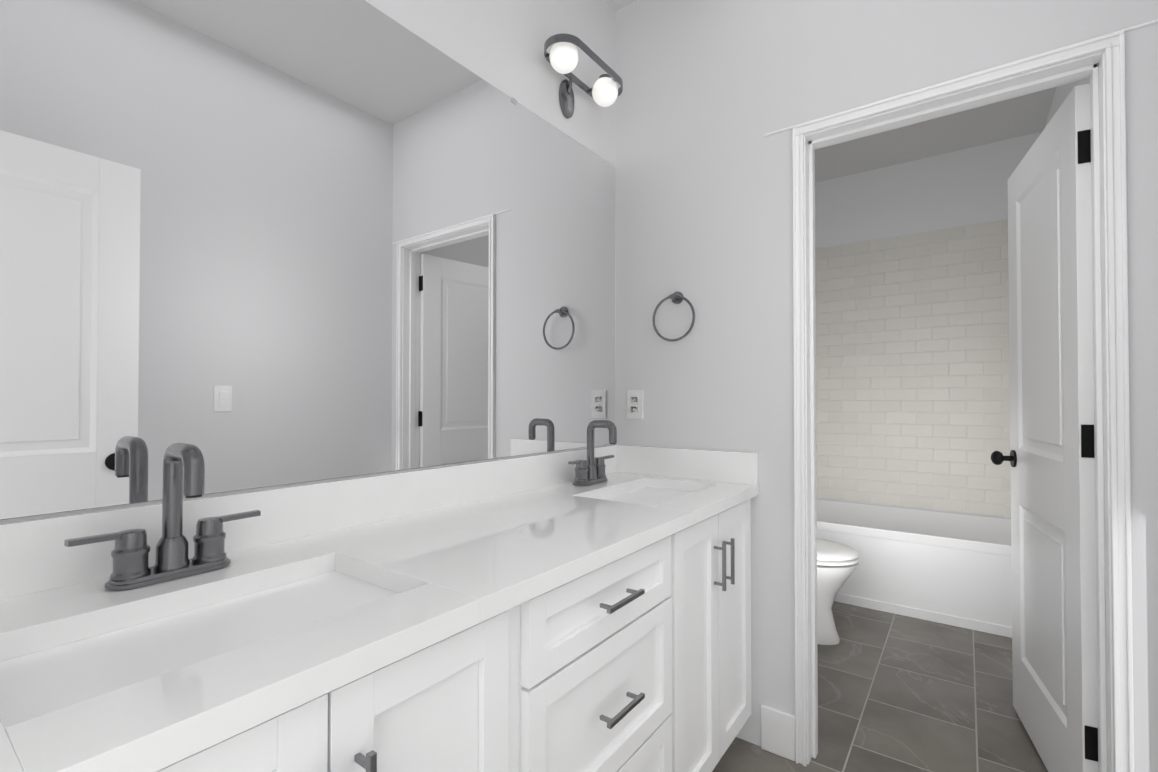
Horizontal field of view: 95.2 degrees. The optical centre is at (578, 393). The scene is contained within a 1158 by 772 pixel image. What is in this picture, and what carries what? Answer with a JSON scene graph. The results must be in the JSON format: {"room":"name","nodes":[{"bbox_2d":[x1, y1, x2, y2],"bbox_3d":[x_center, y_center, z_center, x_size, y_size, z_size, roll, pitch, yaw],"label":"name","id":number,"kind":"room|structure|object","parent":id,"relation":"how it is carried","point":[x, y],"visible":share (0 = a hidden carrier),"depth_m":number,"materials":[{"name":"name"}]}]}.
{"room":"bathroom","nodes":[
{"label":"bathroom","id":0,"kind":"room"},
{"bbox_2d":[0,0,615,522],"bbox_3d":[0.210,-0.180,2.340,0.115,2.780,4.530,-1,-1,36],"label":"wall","id":1,"kind":"structure","parent":0,"point":[498,44],"depth_m":1.73,"materials":[{"name":"grey paint"}]},
{"bbox_2d":[0,0,614,519],"bbox_3d":[-0.425,-0.371,1.369,0.007,1.131,1.940,-1,-1,36],"label":"mirror","id":2,"kind":"object","parent":1,"relation":"attached to","point":[248,244],"visible":0.89,"depth_m":1.09,"materials":[{"name":"grey mirror"}]},
{"bbox_2d":[0,445,615,600],"bbox_3d":[-0.423,0.253,1.354,0.020,0.108,1.966,-1,-1,36],"label":"backsplash","id":3,"kind":"structure","parent":1,"relation":"attached to","point":[34,557],"depth_m":1.07,"materials":[{"name":"white stone"}]},
{"bbox_2d":[544,33,622,118],"bbox_3d":[0.014,-1.077,1.856,0.153,0.177,0.378,-1,-1,36],"label":"sconce","id":4,"kind":"object","parent":1,"relation":"attached to","point":[561,57],"visible":1,"depth_m":1.87,"materials":[{"name":"grey"}]},
{"bbox_2d":[605,0,1055,182],"bbox_3d":[0.878,-1.617,1.869,1.770,0.080,4.530,-1,-1,36],"label":"ceiling","id":5,"kind":"structure","parent":0,"point":[1023,115],"depth_m":3.21,"materials":[{"name":"grey paint"}]},
{"bbox_2d":[712,601,1047,771],"bbox_3d":[0.878,1.233,1.833,1.770,0.060,4.530,-1,-1,36],"label":"floor","id":6,"kind":"structure","parent":0,"point":[898,693],"depth_m":2.04,"materials":[{"name":"tile"}]},
{"bbox_2d":[0,477,758,771],"bbox_3d":[-0.191,0.767,1.177,0.593,0.855,1.966,-1,-1,36],"label":"bathroom vanity","id":7,"kind":"object","parent":6,"relation":"on","point":[537,613],"depth_m":0.78,"materials":[{"name":"white paint"}]},
{"bbox_2d":[0,473,758,771],"bbox_3d":[-0.197,0.329,1.188,0.579,0.047,1.966,-1,-1,36],"label":"countertop","id":8,"kind":"structure","parent":7,"relation":"on","point":[478,556],"depth_m":1.08,"materials":[{"name":"white stone"}]},
{"bbox_2d":[64,443,260,590],"bbox_3d":[-0.640,0.190,0.851,0.136,0.220,0.260,-1,-1,36],"label":"faucet","id":9,"kind":"object","parent":8,"relation":"on","point":[183,469],"visible":1,"depth_m":0.85,"materials":[{"name":"grey metal"}]},
{"bbox_2d":[568,420,616,485],"bbox_3d":[0.071,0.203,1.823,0.136,0.220,0.260,-1,-1,36],"label":"faucet","id":10,"kind":"object","parent":8,"relation":"on","point":[590,470],"visible":1,"depth_m":1.82,"materials":[{"name":"grey metal"}]},
{"bbox_2d":[817,538,858,644],"bbox_3d":[1.041,0.809,2.735,0.726,0.813,0.466,-1,-1,36],"label":"toilet","id":11,"kind":"object","parent":6,"relation":"on","point":[837,564],"visible":0.19,"depth_m":2.53,"materials":[{"name":"white ceramic"}]},
{"bbox_2d":[817,499,1011,637],"bbox_3d":[1.917,0.993,3.258,1.524,0.456,0.762,-1,-1,36],"label":"bathtub","id":12,"kind":"object","parent":6,"relation":"on","point":[952,569],"visible":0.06,"depth_m":2.90,"materials":[{"name":"white ceramic"}]},
{"bbox_2d":[615,0,1157,771],"bbox_3d":[0.805,-0.188,1.752,1.540,2.780,0.115,-1,-1,36],"label":"wall","id":13,"kind":"structure","parent":0,"point":[711,96],"depth_m":1.81,"materials":[{"name":"grey paint"}]},
{"bbox_2d":[627,390,642,418],"bbox_3d":[0.222,0.044,2.100,0.070,0.115,0.007,-1,-1,36],"label":"duplex electrical outlet","id":14,"kind":"object","parent":13,"relation":"attached to","point":[634,404],"visible":1,"depth_m":2.10,"materials":[{"name":"white plastic"}]},
{"bbox_2d":[652,291,694,341],"bbox_3d":[0.360,-0.287,1.979,0.174,0.192,0.047,-1,-1,36],"label":"towel ring","id":15,"kind":"object","parent":13,"relation":"attached to","point":[677,297],"visible":0.98,"depth_m":1.97,"materials":[{"name":"grey metal"}]},
{"bbox_2d":[616,445,757,484],"bbox_3d":[0.385,0.261,1.969,0.557,0.108,0.019,-1,-1,36],"label":"backsplash","id":16,"kind":"structure","parent":13,"relation":"attached to","point":[709,465],"depth_m":1.94,"materials":[{"name":"white stone"}]},
{"bbox_2d":[761,705,794,742],"bbox_3d":[0.517,1.133,2.029,0.667,0.145,0.016,-1,-1,36],"label":"baseboard","id":17,"kind":"structure","parent":13,"relation":"attached to","point":[777,732],"depth_m":1.76,"materials":[{"name":"white paint"}]},
{"bbox_2d":[763,19,1157,771],"bbox_3d":[1.046,0.155,1.569,0.939,2.090,0.148,-1,-1,36],"label":"door frame","id":18,"kind":"structure","parent":13,"relation":"attached to","point":[1099,61],"depth_m":1.36,"materials":[{"name":"white paint"}]},
{"bbox_2d":[991,83,1097,771],"bbox_3d":[1.494,0.181,1.731,0.215,2.018,0.692,-1,-1,36],"label":"room door","id":19,"kind":"structure","parent":13,"relation":"in","point":[1051,458],"depth_m":1.60,"materials":[{"name":"white paint"}]},
{"bbox_2d":[815,132,1041,518],"bbox_3d":[2.181,-0.164,3.633,1.540,2.780,0.115,-1,-1,36],"label":"wall","id":20,"kind":"structure","parent":0,"point":[963,187],"depth_m":3.51,"materials":[{"name":"grey paint"}]},
{"bbox_2d":[815,219,1010,517],"bbox_3d":[2.145,-0.148,3.583,1.538,1.823,0.006,-1,-1,36],"label":"wall tile","id":21,"kind":"structure","parent":20,"relation":"attached to","point":[912,377],"depth_m":3.51,"materials":[{"name":"white tile"}]},
{"bbox_2d":[1045,78,1089,126],"bbox_3d":[1.545,-0.193,1.363,0.115,2.780,4.530,-1,-1,36],"label":"wall","id":22,"kind":"structure","parent":0,"point":[1062,93],"depth_m":2.60,"materials":[{"name":"grey paint"}]}
]}

